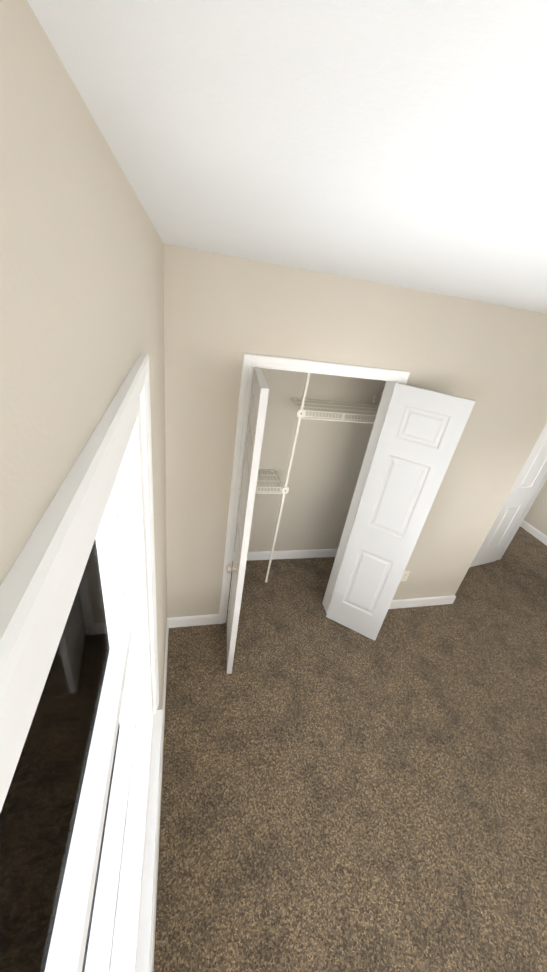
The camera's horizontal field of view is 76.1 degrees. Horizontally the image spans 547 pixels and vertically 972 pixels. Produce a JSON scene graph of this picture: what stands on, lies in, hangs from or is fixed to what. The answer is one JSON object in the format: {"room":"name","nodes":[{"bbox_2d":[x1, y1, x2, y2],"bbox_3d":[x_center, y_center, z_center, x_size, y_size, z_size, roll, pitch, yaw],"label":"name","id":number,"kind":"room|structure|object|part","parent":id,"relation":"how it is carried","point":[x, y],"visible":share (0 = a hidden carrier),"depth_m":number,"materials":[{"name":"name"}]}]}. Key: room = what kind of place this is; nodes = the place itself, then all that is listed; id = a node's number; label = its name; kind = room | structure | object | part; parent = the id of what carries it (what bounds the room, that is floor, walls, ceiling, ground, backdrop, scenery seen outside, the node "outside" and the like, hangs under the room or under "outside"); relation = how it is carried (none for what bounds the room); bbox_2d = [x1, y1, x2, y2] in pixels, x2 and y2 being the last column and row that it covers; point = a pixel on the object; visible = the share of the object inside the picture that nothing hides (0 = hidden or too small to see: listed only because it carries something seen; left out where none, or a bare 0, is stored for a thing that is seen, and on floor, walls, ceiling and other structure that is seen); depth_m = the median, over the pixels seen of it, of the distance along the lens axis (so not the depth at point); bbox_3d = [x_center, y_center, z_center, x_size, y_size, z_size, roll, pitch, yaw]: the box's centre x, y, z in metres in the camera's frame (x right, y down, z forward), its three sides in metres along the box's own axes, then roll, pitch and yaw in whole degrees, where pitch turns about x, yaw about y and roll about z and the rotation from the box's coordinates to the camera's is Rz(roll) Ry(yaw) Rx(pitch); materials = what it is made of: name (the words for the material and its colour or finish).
{"room":"empty bedroom","nodes":[
{"label":"empty bedroom","id":0,"kind":"room"},
{"bbox_2d":[0,0,166,971],"bbox_3d":[-0.391,0.718,0.873,0.110,2.440,4.510,1,29,-15],"label":"wall","id":1,"kind":"structure","parent":0,"point":[81,289],"depth_m":0.26,"materials":[{"name":"beige paint"}]},
{"bbox_2d":[0,353,161,971],"bbox_3d":[-0.258,0.668,0.432,0.140,1.342,1.524,1,29,-15],"label":"window unit","id":2,"kind":"structure","parent":1,"relation":"in","point":[128,626],"depth_m":0.66,"materials":[{"name":"white wood"}]},
{"bbox_2d":[149,618,169,971],"bbox_3d":[-0.419,1.906,1.154,0.013,0.100,3.540,1,29,-15],"label":"baseboard","id":3,"kind":"structure","parent":1,"relation":"attached to","point":[151,966],"depth_m":1.65,"materials":[{"name":"white wood"}]},
{"bbox_2d":[27,0,546,312],"bbox_3d":[1.842,-0.913,1.833,4.870,0.100,6.780,1,29,-15],"label":"ceiling","id":4,"kind":"structure","parent":0,"point":[401,143],"depth_m":0.29,"materials":[{"name":"white paint"}]},
{"bbox_2d":[234,367,385,551],"bbox_3d":[0.385,-0.351,3.055,2.473,2.440,0.110,1,29,-15],"label":"wall","id":5,"kind":"structure","parent":0,"point":[327,461],"depth_m":3.05,"materials":[{"name":"beige paint"}]},
{"bbox_2d":[240,373,382,581],"bbox_3d":[0.401,-0.050,2.979,2.452,1.994,0.324,1,29,-15],"label":"system","id":6,"kind":"object","parent":5,"relation":"attached to","point":[300,413],"visible":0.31,"depth_m":2.69,"materials":[{"name":"white metal"}]},
{"bbox_2d":[153,527,546,971],"bbox_3d":[1.491,1.294,3.039,4.870,0.100,6.780,1,29,-15],"label":"floor","id":7,"kind":"structure","parent":0,"point":[336,796],"depth_m":1.95,"materials":[{"name":"carpet"}]},
{"bbox_2d":[163,244,546,617],"bbox_3d":[0.593,0.005,2.463,2.583,2.440,0.110,1,29,-15],"label":"wall","id":8,"kind":"structure","parent":0,"point":[223,313],"depth_m":2.01,"materials":[{"name":"beige paint"}]},
{"bbox_2d":[170,614,218,627],"bbox_3d":[-0.602,1.037,2.690,0.358,0.100,0.013,1,29,-15],"label":"baseboard","id":9,"kind":"structure","parent":8,"relation":"attached to","point":[186,621],"depth_m":2.68,"materials":[{"name":"white wood"}]},
{"bbox_2d":[226,368,268,673],"bbox_3d":[-0.227,0.333,2.112,0.102,1.954,0.425,4,29,-10],"label":"closet door","id":10,"kind":"structure","parent":8,"relation":"in","point":[258,404],"depth_m":1.87,"materials":[{"name":"white paint"}]},
{"bbox_3d":[-0.239,0.478,2.018,0.068,0.066,0.066,4,29,-10],"label":"knob","id":11,"kind":"part","parent":10,"relation":"part of","materials":[{"name":"white paint"}]},
{"bbox_2d":[226,366,396,617],"bbox_3d":[0.164,0.195,2.465,0.900,1.990,0.110,1,29,-15],"label":"door frame","id":12,"kind":"structure","parent":8,"relation":"attached to","point":[385,402],"depth_m":2.40,"materials":[{"name":"white wood"}]},
{"bbox_2d":[218,353,409,623],"bbox_3d":[0.181,0.208,2.401,0.984,2.032,0.017,1,29,-15],"label":"trim","id":13,"kind":"structure","parent":8,"relation":"attached to","point":[249,361],"depth_m":1.99,"materials":[{"name":"white wood"}]},
{"bbox_2d":[233,549,455,608],"bbox_3d":[0.846,0.882,3.396,3.572,0.100,0.733,1,29,-15],"label":"baseboard","id":14,"kind":"structure","parent":8,"relation":"attached to","point":[288,554],"depth_m":3.45,"materials":[{"name":"white wood"}]},
{"bbox_2d":[330,408,388,600],"bbox_3d":[0.586,0.250,2.519,0.010,1.662,0.011,21,30,20],"label":"right closet door hinge","id":15,"kind":"object","parent":8,"relation":"attached to","point":[356,513],"visible":0.46,"depth_m":2.49,"materials":[{"name":"white metal"}]},
{"bbox_2d":[326,383,474,640],"bbox_3d":[0.787,0.306,2.456,0.425,1.954,0.102,21,30,20],"label":"closet door","id":16,"kind":"structure","parent":8,"relation":"in","point":[421,433],"depth_m":2.28,"materials":[{"name":"white paint"}]},
{"bbox_2d":[400,571,409,580],"bbox_3d":[1.118,0.768,2.975,0.070,0.115,0.008,1,29,-15],"label":"outlet","id":17,"kind":"object","parent":8,"relation":"attached to","point":[405,575],"visible":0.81,"depth_m":2.97,"materials":[{"name":"white plastic"}]},
{"bbox_2d":[524,480,546,535],"bbox_3d":[3.956,0.197,3.089,0.110,2.440,6.670,1,29,-15],"label":"wall","id":18,"kind":"structure","parent":0,"point":[536,516],"depth_m":4.59,"materials":[{"name":"beige paint"}]},
{"bbox_2d":[520,520,546,545],"bbox_3d":[3.523,0.727,4.459,0.013,0.100,4.480,1,29,-15],"label":"baseboard","id":19,"kind":"structure","parent":18,"relation":"attached to","point":[534,532],"depth_m":4.64,"materials":[{"name":"white wood"}]},
{"bbox_3d":[2.931,0.182,2.819,0.110,2.440,6.670,1,29,-15],"label":"wall","id":20,"kind":"structure","parent":0,"visible":0},
{"bbox_2d":[470,423,546,566],"bbox_3d":[2.328,0.032,3.406,0.754,1.954,0.170,-4,31,-23],"label":"entry door","id":21,"kind":"structure","parent":20,"relation":"in","point":[531,475],"depth_m":3.54,"materials":[{"name":"white paint"}]},
{"bbox_2d":[497,472,546,559],"bbox_3d":[2.813,0.178,3.267,0.110,1.990,0.800,1,29,-15],"label":"door frame","id":22,"kind":"structure","parent":20,"relation":"attached to","point":[529,505],"depth_m":3.76,"materials":[{"name":"white wood"}]}
]}

